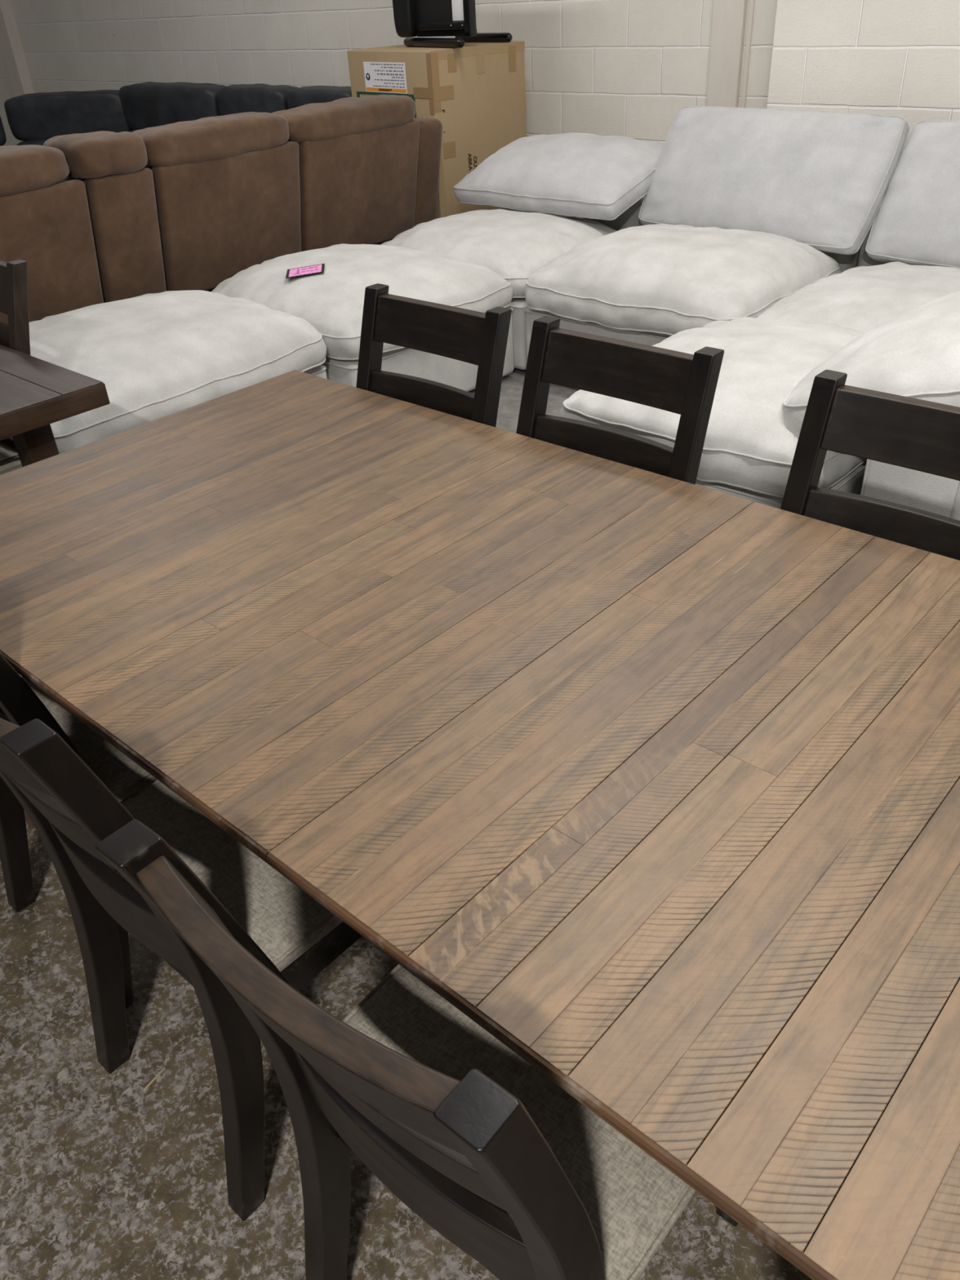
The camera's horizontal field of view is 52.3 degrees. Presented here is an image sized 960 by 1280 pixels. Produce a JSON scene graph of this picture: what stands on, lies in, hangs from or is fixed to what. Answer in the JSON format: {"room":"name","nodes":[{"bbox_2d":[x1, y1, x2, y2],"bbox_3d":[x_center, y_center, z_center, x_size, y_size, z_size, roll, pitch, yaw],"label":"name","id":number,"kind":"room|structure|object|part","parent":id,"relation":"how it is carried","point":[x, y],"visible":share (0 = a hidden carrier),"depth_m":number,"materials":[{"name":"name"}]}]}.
{"room":"store","nodes":[
{"label":"store","id":0,"kind":"room"},
{"bbox_2d":[0,0,777,197],"bbox_3d":[-2.180,-5.161,7.465,10.800,3.600,0.200,25,43,35],"label":"wall","id":1,"kind":"structure","parent":0,"point":[624,68],"depth_m":6.50,"materials":[{"name":"paint"}]},
{"bbox_2d":[0,0,34,97],"bbox_3d":[-4.540,-6.149,9.148,0.280,3.600,0.150,25,43,35],"label":"trim","id":2,"kind":"structure","parent":1,"relation":"attached to","point":[13,59],"depth_m":9.39,"materials":[{"name":"paint"}]},
{"bbox_2d":[706,0,747,106],"bbox_3d":[1.251,-3.518,4.712,0.179,3.600,0.085,25,43,35],"label":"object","id":3,"kind":"structure","parent":1,"relation":"attached to","point":[728,16],"depth_m":5.01,"materials":[{"name":"paint"}]},
{"bbox_2d":[740,0,755,107],"bbox_3d":[1.346,-3.483,4.651,0.025,3.600,0.062,25,43,35],"label":"trim","id":4,"kind":"structure","parent":1,"relation":"attached to","point":[751,8],"depth_m":4.96,"materials":[{"name":"paint"}]},
{"bbox_2d":[0,368,812,1279],"bbox_3d":[-2.532,-0.736,4.240,17.000,0.100,9.300,25,43,35],"label":"floor","id":5,"kind":"structure","parent":0,"point":[104,1176],"depth_m":1.61,"materials":[{"name":"carpet"}]},
{"bbox_2d":[0,259,31,475],"bbox_3d":[-1.622,-0.620,3.013,0.462,0.983,0.600,25,43,35],"label":"dining chair","id":6,"kind":"object","parent":5,"relation":"on","point":[15,335],"visible":0.33,"depth_m":2.85,"materials":[{"name":"brown wood"}]},
{"bbox_3d":[-1.472,-1.071,2.939,0.368,0.137,0.088,25,43,35],"label":"crest rail","id":7,"kind":"part","parent":6,"relation":"part of","materials":[{"name":"brown wood"}]},
{"bbox_3d":[-1.524,-0.615,3.143,0.344,0.084,0.021,25,43,35],"label":"seat rail","id":8,"kind":"part","parent":6,"relation":"part of","materials":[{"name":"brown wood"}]},
{"bbox_3d":[-1.504,-0.463,2.915,0.022,0.084,0.353,25,43,35],"label":"seat rail","id":9,"kind":"part","parent":6,"relation":"part of","materials":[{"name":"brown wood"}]},
{"bbox_3d":[-1.673,-0.537,2.997,0.460,0.049,0.438,25,43,35],"label":"seat","id":10,"kind":"part","parent":6,"relation":"part of","materials":[{"name":"beige fabric"}]},
{"bbox_3d":[-1.338,-0.647,3.027,0.042,0.983,0.161,25,43,35],"label":"post","id":11,"kind":"part","parent":6,"relation":"part of","materials":[{"name":"brown wood"}]},
{"bbox_2d":[0,344,110,466],"bbox_3d":[-1.918,-0.462,3.005,1.755,0.760,0.904,25,43,35],"label":"dining table","id":12,"kind":"object","parent":5,"relation":"on","point":[36,393],"visible":0.51,"depth_m":2.56,"materials":[{"name":"brown wood"}]},
{"bbox_3d":[-1.192,-0.322,2.788,0.080,0.698,0.080,25,43,35],"label":"leg","id":13,"kind":"part","parent":12,"relation":"part of","materials":[{"name":"brown wood"}]},
{"bbox_2d":[0,653,157,1008],"bbox_3d":[-0.707,0.120,1.830,0.462,0.983,0.600,25,43,35],"label":"dining chair","id":14,"kind":"object","parent":5,"relation":"on","point":[21,702],"visible":0.19,"depth_m":1.74,"materials":[{"name":"brown wood"}]},
{"bbox_3d":[-0.991,0.147,1.816,0.042,0.983,0.161,25,43,35],"label":"post","id":15,"kind":"part","parent":14,"relation":"part of","materials":[{"name":"brown wood"}]},
{"bbox_3d":[-0.653,0.097,1.887,0.460,0.049,0.438,25,43,35],"label":"seat","id":16,"kind":"part","parent":14,"relation":"part of","materials":[{"name":"beige fabric"}]},
{"bbox_3d":[-0.522,0.233,1.792,0.022,0.084,0.353,25,43,35],"label":"seat rail","id":17,"kind":"part","parent":14,"relation":"part of","materials":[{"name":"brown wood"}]},
{"bbox_2d":[143,1066,165,1090],"bbox_3d":[-0.574,0.774,1.724,0.004,0.003,0.050,17,39,27],"label":"wood splinter","id":18,"kind":"object","parent":5,"relation":"on","point":[164,1068],"visible":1,"depth_m":1.72,"materials":[{"name":"beige wood"}]},
{"bbox_2d":[0,81,351,146],"bbox_3d":[-2.873,-3.473,7.292,4.735,1.066,2.097,5,35,13],"label":"leather sectional","id":19,"kind":"object","parent":5,"relation":"on","point":[33,118],"visible":0.26,"depth_m":7.58,"materials":[{"name":"black leather"}]},
{"bbox_2d":[17,138,48,145],"bbox_3d":[-3.294,-3.961,8.076,1.020,0.392,0.313,-1,34,3],"label":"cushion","id":20,"kind":"object","parent":19,"relation":"on","point":[24,141],"depth_m":7.91,"materials":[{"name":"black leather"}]},
{"bbox_2d":[0,717,362,1221],"bbox_3d":[-0.391,0.315,1.511,0.462,0.983,0.600,24,43,35],"label":"dining chair","id":21,"kind":"object","parent":5,"relation":"on","point":[71,810],"visible":0.43,"depth_m":1.41,"materials":[{"name":"brown wood"}]},
{"bbox_3d":[-0.584,0.082,1.118,0.368,0.107,0.079,24,43,35],"label":"crest rail","id":22,"kind":"part","parent":21,"relation":"part of","materials":[{"name":"brown wood"}]},
{"bbox_3d":[-0.674,0.344,1.494,0.042,0.983,0.161,24,43,35],"label":"post","id":23,"kind":"part","parent":21,"relation":"part of","materials":[{"name":"brown wood"}]},
{"bbox_3d":[-0.479,0.446,1.471,0.344,0.084,0.021,24,43,35],"label":"seat rail","id":24,"kind":"part","parent":21,"relation":"part of","materials":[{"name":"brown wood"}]},
{"bbox_3d":[-0.337,0.292,1.569,0.460,0.049,0.438,24,43,35],"label":"seat","id":25,"kind":"part","parent":21,"relation":"part of","materials":[{"name":"beige fabric"}]},
{"bbox_3d":[-0.205,0.427,1.474,0.022,0.084,0.353,24,43,35],"label":"seat rail","id":26,"kind":"part","parent":21,"relation":"part of","materials":[{"name":"brown wood"}]},
{"bbox_2d":[0,94,442,324],"bbox_3d":[-1.626,-1.969,4.879,1.137,1.138,3.290,25,43,35],"label":"reclining sofa","id":27,"kind":"object","parent":5,"relation":"on","point":[96,217],"visible":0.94,"depth_m":4.49,"materials":[{"name":"brown fabric"}]},
{"bbox_3d":[-2.034,-1.452,3.927,0.204,0.585,1.065,25,43,35],"label":"panel","id":28,"kind":"part","parent":27,"relation":"part of","materials":[{"name":"brown fabric"}]},
{"bbox_2d":[59,177,84,182],"bbox_3d":[-1.735,-1.862,4.464,0.240,0.528,0.313,25,43,35],"label":"cushion","id":29,"kind":"object","parent":27,"relation":"on","point":[66,179],"depth_m":4.22,"materials":[{"name":"brown fabric"}]},
{"bbox_3d":[-1.565,-1.765,4.349,0.204,0.585,0.303,25,43,35],"label":"panel","id":30,"kind":"part","parent":27,"relation":"part of","materials":[{"name":"brown fabric"}]},
{"bbox_3d":[-1.184,-2.019,4.692,0.204,0.585,0.793,25,43,35],"label":"panel","id":31,"kind":"part","parent":27,"relation":"part of","materials":[{"name":"brown fabric"}]},
{"bbox_3d":[-0.634,-2.385,5.186,0.203,0.585,0.803,25,43,35],"label":"panel","id":32,"kind":"part","parent":27,"relation":"part of","materials":[{"name":"brown fabric"}]},
{"bbox_2d":[303,364,327,378],"bbox_3d":[-1.331,-0.887,3.957,0.982,0.343,1.117,25,43,35],"label":"module","id":33,"kind":"object","parent":5,"relation":"on","point":[320,371],"visible":0.05,"depth_m":3.90,"materials":[{"name":"white fabric"}]},
{"bbox_2d":[9,289,326,453],"bbox_3d":[-1.362,-1.098,3.749,1.094,0.290,1.280,25,43,35],"label":"seat cushion","id":34,"kind":"object","parent":33,"relation":"on","point":[156,356],"visible":0.8,"depth_m":3.52,"materials":[{"name":"white fabric"}]},
{"bbox_2d":[95,819,737,1279],"bbox_3d":[0.045,0.519,1.169,0.462,0.983,0.600,23,42,33],"label":"dining chair","id":35,"kind":"object","parent":5,"relation":"on","point":[506,1165],"visible":0.6,"depth_m":0.96,"materials":[{"name":"brown wood"}]},
{"bbox_3d":[-0.238,0.552,1.146,0.042,0.983,0.160,23,42,33],"label":"post","id":36,"kind":"part","parent":35,"relation":"part of","materials":[{"name":"brown wood"}]},
{"bbox_3d":[-0.142,0.288,0.772,0.368,0.107,0.079,23,42,33],"label":"crest rail","id":37,"kind":"part","parent":35,"relation":"part of","materials":[{"name":"brown wood"}]},
{"bbox_3d":[-0.041,0.651,1.127,0.344,0.084,0.021,23,42,33],"label":"seat rail","id":38,"kind":"part","parent":35,"relation":"part of","materials":[{"name":"brown wood"}]},
{"bbox_3d":[0.061,0.677,0.932,0.042,0.983,0.160,23,42,33],"label":"post","id":39,"kind":"part","parent":35,"relation":"part of","materials":[{"name":"brown wood"}]},
{"bbox_3d":[0.096,0.494,1.228,0.460,0.049,0.438,23,42,33],"label":"seat","id":40,"kind":"part","parent":35,"relation":"part of","materials":[{"name":"beige fabric"}]},
{"bbox_3d":[0.373,0.704,1.378,0.042,0.410,0.042,23,42,33],"label":"leg","id":41,"kind":"part","parent":35,"relation":"part of","materials":[{"name":"brown wood"}]},
{"bbox_2d":[321,306,514,391],"bbox_3d":[-0.552,-1.353,4.578,1.050,0.343,1.013,25,43,35],"label":"module","id":42,"kind":"object","parent":5,"relation":"on","point":[460,375],"visible":0.16,"depth_m":4.18,"materials":[{"name":"white fabric"}]},
{"bbox_2d":[211,243,512,359],"bbox_3d":[-0.559,-1.589,4.407,1.148,0.276,1.068,25,43,35],"label":"seat cushion","id":43,"kind":"object","parent":42,"relation":"on","point":[331,300],"visible":0.59,"depth_m":4.16,"materials":[{"name":"white fabric"}]},
{"bbox_2d":[285,263,324,278],"bbox_3d":[-0.746,-1.578,4.175,0.164,0.023,0.120,-5,34,-3],"label":"smartphone","id":44,"kind":"object","parent":43,"relation":"on","point":[312,269],"visible":1,"depth_m":4.17,"materials":[{"name":"pink plastic"}]},
{"bbox_3d":[-0.746,-1.579,4.174,0.140,0.001,0.106,-9,38,0],"label":"pink panel","id":45,"kind":"part","parent":44,"relation":"part of","materials":[{"name":"pink plastic"}]},
{"bbox_2d":[355,283,511,426],"bbox_3d":[-0.258,-0.259,2.352,0.462,0.983,0.600,25,43,35],"label":"dining chair","id":46,"kind":"object","parent":5,"relation":"on","point":[480,339],"visible":0.18,"depth_m":2.28,"materials":[{"name":"brown wood"}]},
{"bbox_3d":[-0.262,-0.418,2.590,0.042,0.983,0.161,25,43,35],"label":"post","id":47,"kind":"part","parent":46,"relation":"part of","materials":[{"name":"brown wood"}]},
{"bbox_3d":[-0.105,-0.724,2.273,0.368,0.107,0.079,25,43,35],"label":"crest rail","id":48,"kind":"part","parent":46,"relation":"part of","materials":[{"name":"brown wood"}]},
{"bbox_3d":[0.026,-0.286,2.367,0.042,0.983,0.161,25,43,35],"label":"post","id":49,"kind":"part","parent":46,"relation":"part of","materials":[{"name":"brown wood"}]},
{"bbox_2d":[346,40,525,218],"bbox_3d":[-0.235,-2.932,6.052,0.698,1.285,0.798,-28,41,-31],"label":"cardboard box","id":50,"kind":"object","parent":5,"relation":"on","point":[476,91],"visible":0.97,"depth_m":5.59,"materials":[{"name":"brown cardboard"}]},
{"bbox_2d":[356,91,416,117],"bbox_3d":[-0.542,-2.977,5.797,0.002,0.474,0.570,-28,41,-31],"label":"print","id":51,"kind":"object","parent":50,"relation":"attached to","point":[357,92],"depth_m":5.68},
{"bbox_2d":[392,0,512,48],"bbox_3d":[-0.145,-3.660,5.435,0.468,0.597,0.625,-27,40,-31],"label":"computer monitor","id":52,"kind":"object","parent":50,"relation":"on","point":[412,18],"visible":1,"depth_m":5.48,"materials":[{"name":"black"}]},
{"bbox_3d":[-0.223,-3.426,5.452,0.390,0.036,0.028,25,43,35],"label":"cross rail","id":53,"kind":"part","parent":52,"relation":"part of","materials":[{"name":"black metal"}]},
{"bbox_3d":[-0.218,-3.621,5.342,0.410,0.544,0.015,25,43,35],"label":"panel","id":54,"kind":"part","parent":52,"relation":"part of","materials":[{"name":"black plastic"}]},
{"bbox_3d":[-0.064,-3.542,5.212,0.041,0.545,0.055,25,43,35],"label":"post","id":55,"kind":"part","parent":52,"relation":"part of","materials":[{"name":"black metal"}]},
{"bbox_2d":[0,369,959,1279],"bbox_3d":[-0.035,0.225,1.814,2.164,0.760,1.133,25,43,35],"label":"dining table","id":56,"kind":"object","parent":5,"relation":"on","point":[652,780],"visible":0.97,"depth_m":1.27,"materials":[{"name":"brown wood"}]},
{"bbox_3d":[-1.060,0.162,2.145,0.090,0.598,0.090,25,43,35],"label":"leg","id":57,"kind":"part","parent":56,"relation":"part of","materials":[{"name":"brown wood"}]},
{"bbox_2d":[497,197,644,370],"bbox_3d":[0.206,-1.957,5.178,1.077,0.600,1.218,25,43,35],"label":"module","id":58,"kind":"object","parent":5,"relation":"on","point":[629,218],"visible":0.07,"depth_m":4.64,"materials":[{"name":"white fabric"}]},
{"bbox_2d":[381,208,616,297],"bbox_3d":[0.108,-2.036,5.010,1.129,0.249,1.019,25,43,35],"label":"seat cushion","id":59,"kind":"object","parent":58,"relation":"on","point":[513,244],"visible":0.6,"depth_m":4.74,"materials":[{"name":"white fabric"}]},
{"bbox_2d":[453,132,663,220],"bbox_3d":[0.435,-2.459,5.138,1.098,0.336,0.631,25,43,36],"label":"pillow","id":60,"kind":"object","parent":59,"relation":"on","point":[589,175],"visible":0.88,"depth_m":4.91,"materials":[{"name":"grey fabric"}]},
{"bbox_3d":[0.550,-2.196,5.481,1.065,0.578,0.186,25,43,35],"label":"frame","id":61,"kind":"part","parent":58,"relation":"part of","materials":[{"name":"white fabric"}]},
{"bbox_2d":[515,315,724,484],"bbox_3d":[0.131,-0.081,2.052,0.462,0.983,0.600,25,43,35],"label":"dining chair","id":62,"kind":"object","parent":5,"relation":"on","point":[684,384],"visible":0.16,"depth_m":1.98,"materials":[{"name":"brown wood"}]},
{"bbox_3d":[0.126,-0.240,2.290,0.042,0.983,0.161,25,43,35],"label":"post","id":63,"kind":"part","parent":62,"relation":"part of","materials":[{"name":"brown wood"}]},
{"bbox_3d":[0.283,-0.546,1.973,0.368,0.107,0.079,25,43,35],"label":"crest rail","id":64,"kind":"part","parent":62,"relation":"part of","materials":[{"name":"brown wood"}]},
{"bbox_3d":[0.415,-0.108,2.067,0.042,0.983,0.161,25,43,35],"label":"post","id":65,"kind":"part","parent":62,"relation":"part of","materials":[{"name":"brown wood"}]},
{"bbox_2d":[524,250,858,362],"bbox_3d":[0.985,-1.570,4.531,1.072,0.600,1.196,25,43,35],"label":"module","id":66,"kind":"object","parent":5,"relation":"on","point":[846,262],"visible":0.06,"depth_m":4.30,"materials":[{"name":"white fabric"}]},
{"bbox_2d":[524,223,841,335],"bbox_3d":[0.904,-1.649,4.344,1.141,0.292,1.079,25,43,35],"label":"seat cushion","id":67,"kind":"object","parent":66,"relation":"on","point":[660,278],"visible":0.85,"depth_m":4.04,"materials":[{"name":"white fabric"}]},
{"bbox_2d":[638,106,910,254],"bbox_3d":[1.298,-2.136,4.500,0.390,0.521,1.213,-29,42,-33],"label":"pillow","id":68,"kind":"object","parent":67,"relation":"on","point":[818,180],"visible":0.87,"depth_m":4.34,"materials":[{"name":"grey fabric"}]},
{"bbox_3d":[1.326,-1.807,4.833,1.040,0.578,0.168,25,43,35],"label":"frame","id":69,"kind":"part","parent":66,"relation":"part of","materials":[{"name":"white fabric"}]},
{"bbox_2d":[695,460,866,509],"bbox_3d":[0.946,-0.609,3.337,0.862,0.343,1.072,25,43,35],"label":"module","id":70,"kind":"object","parent":5,"relation":"on","point":[851,483],"visible":0.03,"depth_m":2.84,"materials":[{"name":"white fabric"}]},
{"bbox_2d":[560,316,866,497],"bbox_3d":[0.900,-0.833,3.160,0.925,0.250,1.121,25,43,35],"label":"seat cushion","id":71,"kind":"object","parent":70,"relation":"on","point":[748,445],"visible":0.39,"depth_m":2.85,"materials":[{"name":"white fabric"}]},
{"bbox_2d":[782,290,959,438],"bbox_3d":[1.472,-0.819,2.763,0.838,0.438,1.201,25,43,36],"label":"pillow","id":72,"kind":"object","parent":71,"relation":"on","point":[914,353],"visible":0.63,"depth_m":2.54,"materials":[{"name":"white fabric"}]},
{"bbox_2d":[780,369,959,560],"bbox_3d":[0.598,0.134,1.692,0.462,0.983,0.600,25,43,35],"label":"dining chair","id":73,"kind":"object","parent":5,"relation":"on","point":[921,435],"visible":0.14,"depth_m":1.67,"materials":[{"name":"brown wood"}]},
{"bbox_3d":[0.594,-0.026,1.929,0.042,0.983,0.161,25,43,35],"label":"post","id":74,"kind":"part","parent":73,"relation":"part of","materials":[{"name":"brown wood"}]},
{"bbox_3d":[0.750,-0.332,1.612,0.368,0.107,0.079,25,43,35],"label":"crest rail","id":75,"kind":"part","parent":73,"relation":"part of","materials":[{"name":"brown wood"}]},
{"bbox_2d":[857,226,889,266],"bbox_3d":[1.798,-1.208,3.920,1.072,0.600,1.186,25,43,35],"label":"module","id":76,"kind":"object","parent":5,"relation":"on","point":[864,260],"visible":0.02,"depth_m":4.34,"materials":[{"name":"white fabric"}]},
{"bbox_2d":[757,261,959,333],"bbox_3d":[1.726,-1.261,3.749,1.087,0.214,1.021,25,43,35],"label":"seat cushion","id":77,"kind":"object","parent":76,"relation":"on","point":[860,299],"visible":0.49,"depth_m":3.71,"materials":[{"name":"white fabric"}]},
{"bbox_2d":[865,120,959,268],"bbox_3d":[2.164,-1.706,3.820,0.384,0.523,1.202,-31,43,-34],"label":"pillow","id":78,"kind":"object","parent":77,"relation":"on","point":[917,221],"visible":0.97,"depth_m":4.01,"materials":[{"name":"grey fabric"}]},
{"bbox_2d":[860,458,959,520],"bbox_3d":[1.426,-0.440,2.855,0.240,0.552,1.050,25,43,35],"label":"sofa","id":79,"kind":"object","parent":5,"relation":"on","point":[939,495],"visible":0.12,"depth_m":2.42,"materials":[{"name":"white fabric"}]},
{"bbox_2d":[766,0,959,266],"bbox_3d":[3.729,-2.288,2.658,5.924,3.600,0.637,25,43,35],"label":"wall","id":80,"kind":"structure","parent":0,"point":[901,58],"depth_m":4.23,"materials":[{"name":"paint"}]}
]}

